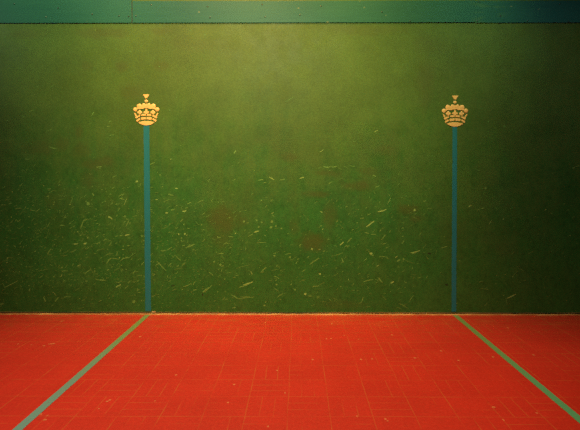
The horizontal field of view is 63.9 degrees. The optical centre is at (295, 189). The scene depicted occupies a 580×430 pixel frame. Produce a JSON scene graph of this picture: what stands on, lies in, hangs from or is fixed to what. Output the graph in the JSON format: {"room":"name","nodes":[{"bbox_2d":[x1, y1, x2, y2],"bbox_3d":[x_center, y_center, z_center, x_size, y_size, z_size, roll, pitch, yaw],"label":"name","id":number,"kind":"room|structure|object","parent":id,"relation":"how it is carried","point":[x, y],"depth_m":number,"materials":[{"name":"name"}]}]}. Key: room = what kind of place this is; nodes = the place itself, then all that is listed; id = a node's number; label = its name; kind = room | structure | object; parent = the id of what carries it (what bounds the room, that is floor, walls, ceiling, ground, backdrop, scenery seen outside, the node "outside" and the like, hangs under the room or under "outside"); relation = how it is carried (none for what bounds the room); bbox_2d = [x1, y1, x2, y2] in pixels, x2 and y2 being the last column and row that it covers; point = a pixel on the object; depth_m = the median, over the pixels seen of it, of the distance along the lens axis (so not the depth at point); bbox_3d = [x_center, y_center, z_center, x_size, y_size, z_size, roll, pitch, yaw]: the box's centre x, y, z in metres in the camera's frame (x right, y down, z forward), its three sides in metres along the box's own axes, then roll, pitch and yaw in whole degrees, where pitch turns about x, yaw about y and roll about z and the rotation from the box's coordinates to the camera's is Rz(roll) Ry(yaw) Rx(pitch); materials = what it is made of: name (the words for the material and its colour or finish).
{"room":"sports hall","nodes":[
{"label":"sports hall","id":0,"kind":"room"},
{"bbox_2d":[0,0,579,311],"bbox_3d":[0.024,-1.119,5.573,13.000,5.200,0.251,0,1,0],"label":"wall","id":1,"kind":"structure","parent":0,"point":[295,167],"depth_m":5.47,"materials":[{"name":"green paint"}]},
{"bbox_2d":[0,0,131,22],"bbox_3d":[-4.197,-2.081,5.440,4.558,0.275,0.014,0,1,0],"label":"trim","id":2,"kind":"structure","parent":1,"relation":"attached to","point":[11,11],"depth_m":5.43,"materials":[{"name":"green paint"}]},
{"bbox_2d":[133,94,158,124],"bbox_3d":[-1.758,-0.932,5.458,0.307,0.364,0.006,0,1,0],"label":"crown emblem","id":3,"kind":"object","parent":1,"relation":"attached to","point":[139,106],"depth_m":5.46,"materials":[{"name":"gold metal"}]},
{"bbox_2d":[143,125,150,310],"bbox_3d":[-1.754,0.343,5.486,0.075,2.198,0.002,0,1,0],"label":"stripe","id":4,"kind":"object","parent":1,"relation":"attached to","point":[146,127],"depth_m":5.48,"materials":[{"name":"teal paint"}]},
{"bbox_2d":[0,311,579,315],"bbox_3d":[0.024,1.462,5.492,13.000,0.042,0.024,0,1,0],"label":"baseboard","id":5,"kind":"structure","parent":1,"relation":"attached to","point":[152,312],"depth_m":5.49,"materials":[{"name":"brown wood"}]},
{"bbox_2d":[132,0,474,22],"bbox_3d":[0.089,-2.070,5.421,3.997,0.253,0.014,0,1,0],"label":"trim","id":6,"kind":"structure","parent":1,"relation":"attached to","point":[142,11],"depth_m":5.42,"materials":[{"name":"green paint"}]},
{"bbox_2d":[452,127,456,311],"bbox_3d":[1.863,0.354,5.471,0.059,2.183,0.002,0,1,0],"label":"stripe","id":7,"kind":"object","parent":1,"relation":"attached to","point":[454,129],"depth_m":5.47,"materials":[{"name":"teal paint"}]},
{"bbox_2d":[442,96,467,126],"bbox_3d":[1.861,-0.914,5.442,0.307,0.364,0.006,0,1,0],"label":"crown emblem","id":8,"kind":"object","parent":1,"relation":"attached to","point":[448,107],"depth_m":5.44,"materials":[{"name":"gold metal"}]},
{"bbox_2d":[475,1,579,22],"bbox_3d":[4.306,-2.066,5.404,4.435,0.254,0.012,0,1,0],"label":"trim","id":9,"kind":"structure","parent":1,"relation":"attached to","point":[485,11],"depth_m":5.41,"materials":[{"name":"green paint"}]},
{"bbox_2d":[0,315,579,429],"bbox_3d":[0.006,1.670,1.397,13.000,0.201,8.721,0,1,0],"label":"floor","id":10,"kind":"structure","parent":0,"point":[171,372],"depth_m":3.90,"materials":[{"name":"red paint"}]},
{"bbox_2d":[13,315,149,429],"bbox_3d":[-1.769,1.516,3.913,0.065,0.002,3.148,0,1,1],"label":"floor line","id":11,"kind":"object","parent":10,"relation":"on","point":[50,400],"depth_m":3.69,"materials":[{"name":"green paint"}]},
{"bbox_2d":[453,315,579,422],"bbox_3d":[1.885,1.514,3.986,0.062,0.002,2.972,0,1,0],"label":"floor line","id":12,"kind":"object","parent":10,"relation":"on","point":[516,366],"depth_m":3.81,"materials":[{"name":"green paint"}]}
]}

